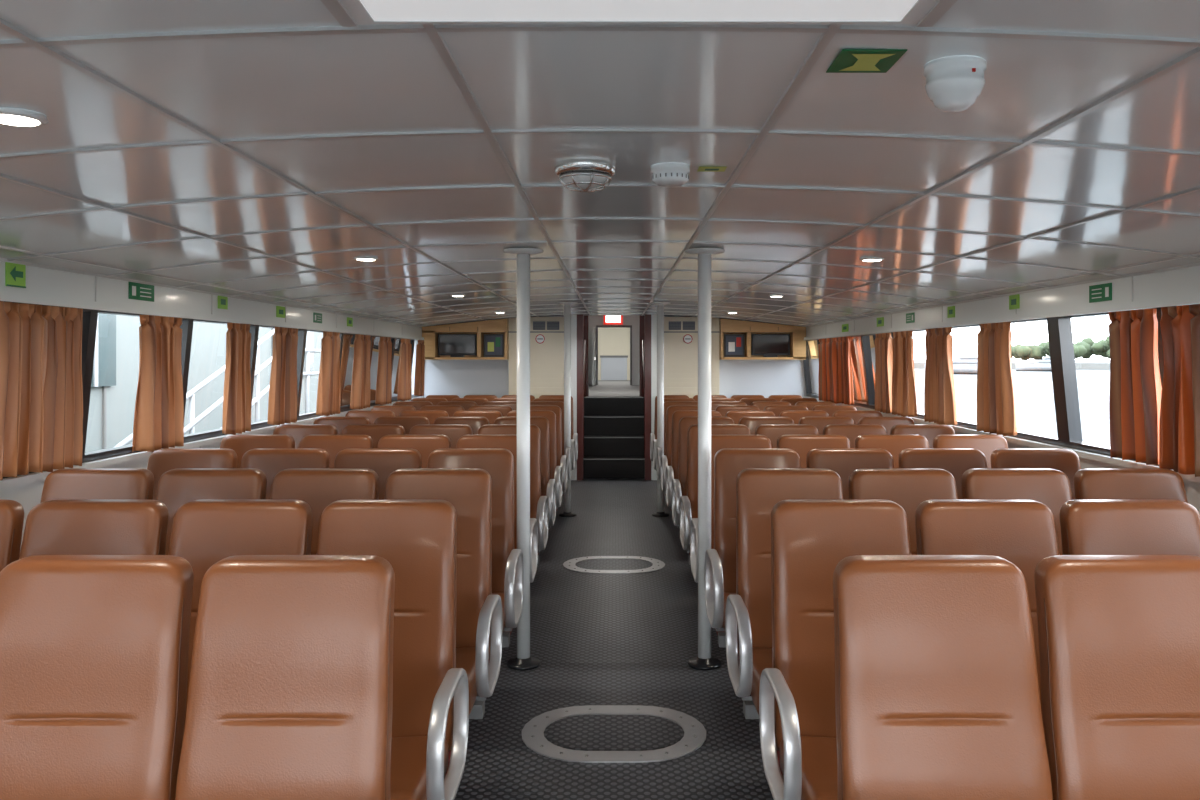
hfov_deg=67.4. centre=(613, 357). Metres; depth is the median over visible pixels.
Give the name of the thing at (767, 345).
television
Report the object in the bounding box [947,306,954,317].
safety sign
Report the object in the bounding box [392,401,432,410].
passenger seat
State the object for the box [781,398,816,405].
passenger seat
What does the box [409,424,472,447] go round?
passenger seat
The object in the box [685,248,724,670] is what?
support pole
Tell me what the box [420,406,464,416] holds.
passenger seat
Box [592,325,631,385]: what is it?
door
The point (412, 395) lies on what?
window
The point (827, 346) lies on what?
window curtain
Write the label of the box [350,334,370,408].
window curtain
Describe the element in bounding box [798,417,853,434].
passenger seat
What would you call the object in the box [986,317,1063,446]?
window
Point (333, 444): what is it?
passenger seat
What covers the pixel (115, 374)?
building
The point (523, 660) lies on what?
support pole
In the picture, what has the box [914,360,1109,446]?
harbour water
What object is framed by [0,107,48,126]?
recessed light
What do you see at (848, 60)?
station sign
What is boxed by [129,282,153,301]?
safety sign
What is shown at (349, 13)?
ceiling light panel
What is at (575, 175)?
ceiling lamp
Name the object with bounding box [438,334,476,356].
television
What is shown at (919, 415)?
window
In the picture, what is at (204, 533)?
passenger seat
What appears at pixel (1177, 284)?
wall
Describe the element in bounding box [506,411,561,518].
passenger seat
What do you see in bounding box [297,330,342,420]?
window
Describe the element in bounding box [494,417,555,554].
passenger seat
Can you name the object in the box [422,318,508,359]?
tv cabinet
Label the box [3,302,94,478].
window
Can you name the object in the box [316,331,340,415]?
window curtain
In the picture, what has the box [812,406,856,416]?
passenger seat
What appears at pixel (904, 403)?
window curtain
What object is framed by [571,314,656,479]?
jamb
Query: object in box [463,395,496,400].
passenger seat
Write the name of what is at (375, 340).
window
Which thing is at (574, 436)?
passenger seat
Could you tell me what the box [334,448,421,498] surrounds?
passenger seat
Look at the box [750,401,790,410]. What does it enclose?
passenger seat
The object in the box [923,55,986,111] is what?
fire alarm
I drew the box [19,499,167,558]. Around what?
passenger seat
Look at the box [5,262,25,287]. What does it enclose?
safety sign
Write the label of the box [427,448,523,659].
passenger seat
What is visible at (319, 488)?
passenger seat
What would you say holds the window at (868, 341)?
in the wall at (1177, 284)
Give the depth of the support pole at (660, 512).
8.77 m
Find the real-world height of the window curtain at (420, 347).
0.682 m
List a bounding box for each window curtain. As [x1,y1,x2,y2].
[0,301,44,479]
[41,306,82,471]
[132,315,183,451]
[222,323,250,434]
[267,327,297,424]
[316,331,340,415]
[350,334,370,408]
[375,337,391,404]
[397,339,411,400]
[414,340,424,395]
[818,338,835,402]
[836,336,853,404]
[875,333,892,412]
[892,331,916,416]
[924,327,956,424]
[977,322,1016,435]
[1108,308,1161,464]
[1159,304,1199,476]
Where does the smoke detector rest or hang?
attached to the ceiling
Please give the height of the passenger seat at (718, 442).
1.100 m
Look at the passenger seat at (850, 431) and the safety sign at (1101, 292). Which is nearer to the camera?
the safety sign at (1101, 292)
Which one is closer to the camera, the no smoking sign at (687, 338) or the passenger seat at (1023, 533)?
the passenger seat at (1023, 533)
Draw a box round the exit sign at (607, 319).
[603,315,622,324]
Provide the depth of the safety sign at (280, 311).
6.49 m
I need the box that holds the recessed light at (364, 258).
[353,256,377,260]
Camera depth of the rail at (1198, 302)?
4.89 m
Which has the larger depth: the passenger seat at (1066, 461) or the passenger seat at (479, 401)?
the passenger seat at (479, 401)
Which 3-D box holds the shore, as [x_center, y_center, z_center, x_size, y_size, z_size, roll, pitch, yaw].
[215.000,2.190,190.000,310.000,1.700,200.000,0,0,0]
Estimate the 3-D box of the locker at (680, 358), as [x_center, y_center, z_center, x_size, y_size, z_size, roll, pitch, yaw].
[0.945,0.510,11.464,0.770,2.060,0.272,0,0,0]
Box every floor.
[454,479,773,799]
[589,380,638,395]
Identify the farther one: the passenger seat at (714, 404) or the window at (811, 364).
the window at (811, 364)
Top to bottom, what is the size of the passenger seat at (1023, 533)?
1.100 m
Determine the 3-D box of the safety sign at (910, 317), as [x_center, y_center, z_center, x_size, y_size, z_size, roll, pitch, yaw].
[2.405,-0.325,7.312,0.007,0.080,0.200,0,0,0]
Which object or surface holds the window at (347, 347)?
in the wall at (44, 283)
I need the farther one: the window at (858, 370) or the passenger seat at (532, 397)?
the passenger seat at (532, 397)
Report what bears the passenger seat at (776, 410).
on the floor at (596, 639)
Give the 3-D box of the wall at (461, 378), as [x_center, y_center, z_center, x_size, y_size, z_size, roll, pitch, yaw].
[0.000,0.090,11.650,5.200,2.900,0.100,0,0,0]
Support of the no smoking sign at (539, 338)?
attached to the partition wall at (546, 358)
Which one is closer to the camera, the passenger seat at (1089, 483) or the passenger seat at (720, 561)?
the passenger seat at (1089, 483)
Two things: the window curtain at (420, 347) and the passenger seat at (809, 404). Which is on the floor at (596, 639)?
the passenger seat at (809, 404)
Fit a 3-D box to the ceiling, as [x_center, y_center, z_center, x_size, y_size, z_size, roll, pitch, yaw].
[0.000,-0.470,4.500,4.920,0.172,14.200,0,0,0]
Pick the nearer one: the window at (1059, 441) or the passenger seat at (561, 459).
the window at (1059, 441)
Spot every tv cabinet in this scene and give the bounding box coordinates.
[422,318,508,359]
[719,318,805,359]
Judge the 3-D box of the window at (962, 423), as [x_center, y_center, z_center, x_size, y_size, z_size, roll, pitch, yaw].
[2.480,0.125,6.388,0.140,0.730,0.955,0,0,0]
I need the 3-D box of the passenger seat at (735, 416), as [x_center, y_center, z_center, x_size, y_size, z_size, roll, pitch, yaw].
[1.137,0.990,7.232,0.447,1.100,0.643,0,0,0]
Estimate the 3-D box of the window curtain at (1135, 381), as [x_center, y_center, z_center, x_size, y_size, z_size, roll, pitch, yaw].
[2.382,0.127,4.087,0.099,0.688,0.382,0,0,0]
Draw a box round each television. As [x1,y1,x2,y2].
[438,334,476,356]
[751,334,789,356]
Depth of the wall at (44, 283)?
4.67 m
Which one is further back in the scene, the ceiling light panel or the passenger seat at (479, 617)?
the passenger seat at (479, 617)
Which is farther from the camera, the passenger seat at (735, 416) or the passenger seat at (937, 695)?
the passenger seat at (735, 416)
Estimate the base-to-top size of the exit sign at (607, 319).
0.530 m
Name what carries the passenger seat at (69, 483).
on the floor at (596, 639)
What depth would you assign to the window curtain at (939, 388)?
6.48 m
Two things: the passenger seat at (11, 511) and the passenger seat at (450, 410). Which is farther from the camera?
the passenger seat at (450, 410)
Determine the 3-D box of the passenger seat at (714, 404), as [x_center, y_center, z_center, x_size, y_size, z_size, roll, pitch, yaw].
[1.137,0.990,8.812,0.447,1.100,0.643,0,0,0]
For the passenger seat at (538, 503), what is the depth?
5.83 m
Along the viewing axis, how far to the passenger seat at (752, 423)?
6.68 m
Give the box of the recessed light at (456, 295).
[450,294,465,296]
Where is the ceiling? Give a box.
[0,0,1199,326]
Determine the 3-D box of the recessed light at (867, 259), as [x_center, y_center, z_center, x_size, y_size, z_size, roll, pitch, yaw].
[1.310,-0.502,4.570,0.124,0.017,0.124,0,0,0]
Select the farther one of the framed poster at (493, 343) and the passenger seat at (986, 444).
the framed poster at (493, 343)
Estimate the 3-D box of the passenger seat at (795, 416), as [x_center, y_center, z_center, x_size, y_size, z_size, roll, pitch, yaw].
[1.584,0.990,7.232,0.447,1.100,0.643,0,0,0]
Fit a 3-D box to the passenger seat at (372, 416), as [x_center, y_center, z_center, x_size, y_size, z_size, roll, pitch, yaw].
[-2.031,0.990,7.232,0.447,1.100,0.643,0,0,0]
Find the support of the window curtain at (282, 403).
hanging from the rail at (4, 300)
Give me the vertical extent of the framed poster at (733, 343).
0.288 m
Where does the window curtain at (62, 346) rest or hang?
hanging from the rail at (4, 300)
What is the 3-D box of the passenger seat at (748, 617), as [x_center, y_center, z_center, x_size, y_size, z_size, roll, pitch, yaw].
[0.667,0.990,3.282,0.492,1.100,0.643,0,0,0]
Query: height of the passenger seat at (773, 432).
1.100 m
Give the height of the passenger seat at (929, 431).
1.100 m
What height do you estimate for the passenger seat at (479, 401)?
1.100 m
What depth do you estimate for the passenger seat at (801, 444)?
5.09 m
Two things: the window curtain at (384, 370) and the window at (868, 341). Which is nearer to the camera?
the window at (868, 341)
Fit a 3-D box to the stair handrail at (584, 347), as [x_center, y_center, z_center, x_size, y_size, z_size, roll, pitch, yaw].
[-0.400,0.517,11.990,0.032,1.539,0.952,0,0,0]
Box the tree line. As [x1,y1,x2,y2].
[1011,336,1109,360]
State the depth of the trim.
2.45 m
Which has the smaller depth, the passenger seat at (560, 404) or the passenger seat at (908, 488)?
the passenger seat at (908, 488)
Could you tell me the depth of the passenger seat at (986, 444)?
5.10 m
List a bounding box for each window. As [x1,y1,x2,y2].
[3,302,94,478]
[82,310,190,462]
[184,319,257,442]
[251,325,305,429]
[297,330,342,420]
[340,333,371,411]
[370,336,394,405]
[392,338,413,401]
[411,340,418,397]
[803,339,818,397]
[846,335,867,407]
[861,332,891,408]
[892,329,925,418]
[932,324,979,429]
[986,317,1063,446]
[1052,308,1162,465]
[1157,305,1181,373]
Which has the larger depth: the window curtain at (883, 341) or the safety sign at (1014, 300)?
the window curtain at (883, 341)
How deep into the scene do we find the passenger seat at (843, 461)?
4.30 m
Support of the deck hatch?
on the floor at (596, 639)
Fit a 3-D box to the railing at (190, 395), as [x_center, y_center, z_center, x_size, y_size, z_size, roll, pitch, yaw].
[-4.600,0.651,11.750,0.060,2.278,7.556,0,0,0]
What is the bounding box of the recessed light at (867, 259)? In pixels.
[859,257,883,261]
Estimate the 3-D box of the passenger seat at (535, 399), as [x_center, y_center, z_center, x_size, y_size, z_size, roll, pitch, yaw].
[-0.667,0.990,9.602,0.492,1.100,0.643,0,0,0]
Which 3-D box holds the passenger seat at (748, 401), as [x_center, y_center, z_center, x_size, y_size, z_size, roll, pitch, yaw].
[1.584,0.990,9.602,0.447,1.100,0.643,0,0,0]
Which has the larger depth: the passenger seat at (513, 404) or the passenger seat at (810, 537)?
the passenger seat at (513, 404)
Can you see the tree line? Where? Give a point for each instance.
(1086, 347)
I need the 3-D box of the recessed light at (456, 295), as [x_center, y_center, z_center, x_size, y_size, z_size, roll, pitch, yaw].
[-1.260,-0.506,7.260,0.124,0.017,0.124,0,0,0]
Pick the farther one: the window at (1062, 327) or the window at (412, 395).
the window at (412, 395)
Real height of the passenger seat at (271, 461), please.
1.100 m
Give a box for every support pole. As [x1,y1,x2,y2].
[503,248,542,670]
[557,302,577,516]
[650,302,670,516]
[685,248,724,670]
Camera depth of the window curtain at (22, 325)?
3.60 m
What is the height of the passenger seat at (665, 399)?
1.100 m
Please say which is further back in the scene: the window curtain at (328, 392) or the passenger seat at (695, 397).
the passenger seat at (695, 397)
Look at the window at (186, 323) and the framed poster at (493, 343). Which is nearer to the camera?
the window at (186, 323)
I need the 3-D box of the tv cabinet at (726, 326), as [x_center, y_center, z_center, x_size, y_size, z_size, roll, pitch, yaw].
[1.867,-0.238,11.423,1.065,0.516,0.354,0,0,0]
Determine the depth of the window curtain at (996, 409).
5.53 m
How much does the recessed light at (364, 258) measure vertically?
0.017 m
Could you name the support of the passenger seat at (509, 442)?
on the floor at (596, 639)
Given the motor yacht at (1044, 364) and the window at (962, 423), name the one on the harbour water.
the motor yacht at (1044, 364)
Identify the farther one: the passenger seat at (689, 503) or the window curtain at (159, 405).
the passenger seat at (689, 503)
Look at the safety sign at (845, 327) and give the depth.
9.35 m
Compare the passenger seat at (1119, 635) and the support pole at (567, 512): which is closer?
the passenger seat at (1119, 635)
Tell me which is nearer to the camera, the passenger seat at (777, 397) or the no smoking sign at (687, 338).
the passenger seat at (777, 397)
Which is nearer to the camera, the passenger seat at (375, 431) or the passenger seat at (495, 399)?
the passenger seat at (375, 431)
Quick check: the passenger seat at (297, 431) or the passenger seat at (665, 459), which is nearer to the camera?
the passenger seat at (297, 431)
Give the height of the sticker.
0.003 m
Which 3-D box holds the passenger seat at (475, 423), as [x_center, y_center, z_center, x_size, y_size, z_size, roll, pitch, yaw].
[-1.137,0.990,6.442,0.447,1.100,0.643,0,0,0]
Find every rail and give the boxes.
[0,299,422,339]
[805,301,1199,339]
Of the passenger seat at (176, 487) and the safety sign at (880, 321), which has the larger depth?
the safety sign at (880, 321)
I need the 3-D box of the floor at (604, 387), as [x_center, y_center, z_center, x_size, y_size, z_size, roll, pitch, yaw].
[0.000,0.590,17.425,2.600,0.100,9.350,0,0,0]
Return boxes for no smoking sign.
[535,334,544,343]
[683,334,692,343]
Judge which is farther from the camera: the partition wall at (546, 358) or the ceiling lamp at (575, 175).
the partition wall at (546, 358)
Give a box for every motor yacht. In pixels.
[925,345,977,373]
[1016,357,1050,370]
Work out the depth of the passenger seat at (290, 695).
1.89 m
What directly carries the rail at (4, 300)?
attached to the wall at (44, 283)
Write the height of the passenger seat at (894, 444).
1.100 m
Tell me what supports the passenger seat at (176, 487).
on the floor at (596, 639)
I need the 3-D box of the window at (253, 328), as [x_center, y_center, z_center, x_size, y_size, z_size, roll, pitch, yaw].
[-2.480,0.125,5.612,0.140,0.730,0.955,0,0,0]
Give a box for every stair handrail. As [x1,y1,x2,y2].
[583,340,585,458]
[642,340,644,458]
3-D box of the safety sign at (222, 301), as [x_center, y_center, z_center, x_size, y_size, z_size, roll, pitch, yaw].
[-2.405,-0.344,5.536,0.007,0.085,0.130,0,0,0]
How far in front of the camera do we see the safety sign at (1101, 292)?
4.45 m
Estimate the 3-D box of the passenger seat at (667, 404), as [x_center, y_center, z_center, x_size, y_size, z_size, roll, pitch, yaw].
[0.667,0.990,8.812,0.492,1.100,0.643,0,0,0]
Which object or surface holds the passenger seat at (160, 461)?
on the floor at (596, 639)
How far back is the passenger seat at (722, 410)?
8.26 m
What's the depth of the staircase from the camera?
11.80 m
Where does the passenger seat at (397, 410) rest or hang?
on the floor at (596, 639)
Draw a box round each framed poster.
[484,334,503,356]
[724,334,743,356]
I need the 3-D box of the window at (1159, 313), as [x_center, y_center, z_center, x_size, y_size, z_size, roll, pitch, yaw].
[2.480,0.125,3.522,0.140,0.730,0.955,0,0,0]
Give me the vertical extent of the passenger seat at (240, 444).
1.100 m
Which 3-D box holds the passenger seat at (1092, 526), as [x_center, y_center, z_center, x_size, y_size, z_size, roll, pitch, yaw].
[1.584,0.990,2.492,0.447,1.100,0.643,0,0,0]
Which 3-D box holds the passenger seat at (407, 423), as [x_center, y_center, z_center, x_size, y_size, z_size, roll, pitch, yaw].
[-1.584,0.990,6.442,0.447,1.100,0.643,0,0,0]
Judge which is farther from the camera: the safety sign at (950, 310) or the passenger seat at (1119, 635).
the safety sign at (950, 310)
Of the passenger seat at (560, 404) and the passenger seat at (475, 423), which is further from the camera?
the passenger seat at (560, 404)
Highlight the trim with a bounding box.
[0,18,1199,326]
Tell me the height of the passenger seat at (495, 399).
1.100 m
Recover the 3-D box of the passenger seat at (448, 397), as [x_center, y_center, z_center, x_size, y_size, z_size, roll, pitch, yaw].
[-2.031,0.990,10.392,0.447,1.100,0.643,0,0,0]
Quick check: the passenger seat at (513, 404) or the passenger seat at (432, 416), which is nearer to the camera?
the passenger seat at (432, 416)
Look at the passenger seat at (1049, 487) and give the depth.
3.51 m
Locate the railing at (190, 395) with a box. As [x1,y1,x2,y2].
[114,329,320,446]
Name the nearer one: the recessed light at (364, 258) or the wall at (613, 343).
the recessed light at (364, 258)
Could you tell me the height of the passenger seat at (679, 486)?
1.100 m
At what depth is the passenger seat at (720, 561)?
4.25 m
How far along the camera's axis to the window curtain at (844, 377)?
9.17 m
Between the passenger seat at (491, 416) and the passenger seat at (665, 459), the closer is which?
the passenger seat at (491, 416)
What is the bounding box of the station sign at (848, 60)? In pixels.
[826,49,906,72]
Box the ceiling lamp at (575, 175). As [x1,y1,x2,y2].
[554,160,615,191]
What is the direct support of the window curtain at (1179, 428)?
hanging from the rail at (1198, 302)
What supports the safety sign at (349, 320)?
attached to the wall at (44, 283)
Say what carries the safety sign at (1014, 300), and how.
attached to the wall at (1177, 284)
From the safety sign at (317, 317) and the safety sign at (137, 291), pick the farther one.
the safety sign at (317, 317)
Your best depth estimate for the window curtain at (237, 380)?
5.63 m
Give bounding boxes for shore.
[914,362,1109,369]
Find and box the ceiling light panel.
[321,0,956,26]
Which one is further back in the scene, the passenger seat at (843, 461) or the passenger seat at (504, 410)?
the passenger seat at (504, 410)
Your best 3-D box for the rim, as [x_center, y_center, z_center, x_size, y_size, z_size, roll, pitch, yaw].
[0.000,1.536,3.700,0.760,0.008,0.550,0,0,0]
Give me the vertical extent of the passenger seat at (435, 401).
1.100 m
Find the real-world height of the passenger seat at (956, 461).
1.100 m
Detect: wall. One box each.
[0,258,424,549]
[412,316,805,397]
[589,315,638,384]
[598,328,629,379]
[803,262,1199,512]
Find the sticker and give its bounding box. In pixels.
[697,167,726,171]
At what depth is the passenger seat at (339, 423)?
6.68 m
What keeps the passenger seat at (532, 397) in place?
on the floor at (596, 639)
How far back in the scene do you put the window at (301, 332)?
7.01 m
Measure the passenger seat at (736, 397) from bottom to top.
1.100 m
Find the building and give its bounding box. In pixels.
[85,313,411,451]
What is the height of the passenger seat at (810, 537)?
1.100 m
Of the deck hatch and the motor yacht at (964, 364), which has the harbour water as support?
the motor yacht at (964, 364)
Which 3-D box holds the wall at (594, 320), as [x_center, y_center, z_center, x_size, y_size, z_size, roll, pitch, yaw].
[0.000,-0.310,18.050,2.400,1.700,0.100,0,0,0]
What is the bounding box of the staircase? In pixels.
[583,396,644,478]
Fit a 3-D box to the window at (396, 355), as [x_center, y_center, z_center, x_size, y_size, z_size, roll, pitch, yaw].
[-2.480,0.125,10.387,0.140,0.730,0.955,0,0,0]
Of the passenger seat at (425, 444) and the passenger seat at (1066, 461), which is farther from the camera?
the passenger seat at (425, 444)
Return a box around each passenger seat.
[0,500,23,571]
[0,555,193,799]
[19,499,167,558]
[40,468,153,502]
[147,448,236,499]
[155,468,266,554]
[168,499,312,727]
[175,555,394,799]
[220,435,294,467]
[241,448,329,498]
[270,468,378,554]
[273,424,336,447]
[299,435,372,467]
[313,417,369,434]
[317,499,468,799]
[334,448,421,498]
[341,424,404,447]
[345,411,395,423]
[371,406,415,416]
[374,417,429,434]
[378,435,450,467]
[385,468,502,774]
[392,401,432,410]
[399,411,448,423]
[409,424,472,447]
[411,398,446,405]
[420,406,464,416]
[426,395,459,400]
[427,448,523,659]
[434,417,488,434]
[437,401,477,410]
[451,398,487,405]
[453,411,501,423]
[456,435,537,634]
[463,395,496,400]
[468,406,512,416]
[478,424,547,564]
[481,401,516,410]
[492,398,516,400]
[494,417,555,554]
[501,395,534,400]
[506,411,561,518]
[530,401,571,510]
[530,406,566,493]
[533,398,574,495]
[539,395,577,460]
[650,395,688,460]
[653,398,694,495]
[656,401,697,510]
[661,406,697,493]
[666,411,720,518]
[672,417,733,554]
[680,424,749,564]
[690,435,771,634]
[693,395,726,400]
[704,448,800,659]
[711,398,735,400]
[711,401,746,410]
[715,406,759,416]
[725,468,842,774]
[726,411,774,423]
[731,395,764,400]
[739,417,793,434]
[740,398,776,405]
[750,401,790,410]
[755,424,818,447]
[759,499,910,799]
[763,406,807,416]
[768,395,801,400]
[777,435,849,467]
[779,411,828,423]
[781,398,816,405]
[795,401,835,410]
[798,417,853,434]
[806,448,893,498]
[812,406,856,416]
[823,424,886,447]
[832,411,882,423]
[833,555,1052,799]
[849,468,957,554]
[855,435,928,467]
[858,417,914,434]
[891,424,954,447]
[898,448,986,498]
[915,499,1059,727]
[933,435,1007,467]
[961,468,1072,554]
[991,448,1080,499]
[1034,555,1199,799]
[1060,499,1199,556]
[1074,468,1187,502]
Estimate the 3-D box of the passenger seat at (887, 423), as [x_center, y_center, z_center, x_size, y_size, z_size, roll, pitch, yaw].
[2.031,0.990,6.442,0.447,1.100,0.643,0,0,0]
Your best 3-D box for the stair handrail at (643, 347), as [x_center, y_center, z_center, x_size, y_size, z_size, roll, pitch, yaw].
[0.400,0.517,11.990,0.032,1.539,0.952,0,0,0]
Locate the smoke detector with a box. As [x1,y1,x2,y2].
[651,162,689,186]
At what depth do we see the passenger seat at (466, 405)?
9.05 m
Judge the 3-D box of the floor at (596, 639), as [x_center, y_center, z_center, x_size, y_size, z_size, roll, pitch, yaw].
[0.000,1.590,4.400,5.200,0.100,14.200,0,0,0]
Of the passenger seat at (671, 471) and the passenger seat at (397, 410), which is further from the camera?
the passenger seat at (397, 410)
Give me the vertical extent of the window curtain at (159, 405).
0.698 m
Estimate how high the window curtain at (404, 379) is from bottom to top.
0.701 m
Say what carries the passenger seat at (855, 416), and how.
on the floor at (596, 639)
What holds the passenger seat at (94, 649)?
on the floor at (596, 639)
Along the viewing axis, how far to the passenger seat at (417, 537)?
2.66 m
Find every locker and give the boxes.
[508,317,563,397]
[664,317,719,397]
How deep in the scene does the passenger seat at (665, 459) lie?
8.20 m
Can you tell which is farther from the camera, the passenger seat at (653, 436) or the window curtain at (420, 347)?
the window curtain at (420, 347)
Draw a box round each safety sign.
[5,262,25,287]
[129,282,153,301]
[218,296,227,308]
[276,306,284,317]
[313,312,321,322]
[347,317,352,326]
[842,324,848,331]
[877,317,883,326]
[906,312,914,322]
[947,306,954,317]
[1009,294,1019,309]
[1089,283,1111,302]
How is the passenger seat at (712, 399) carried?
on the floor at (596, 639)

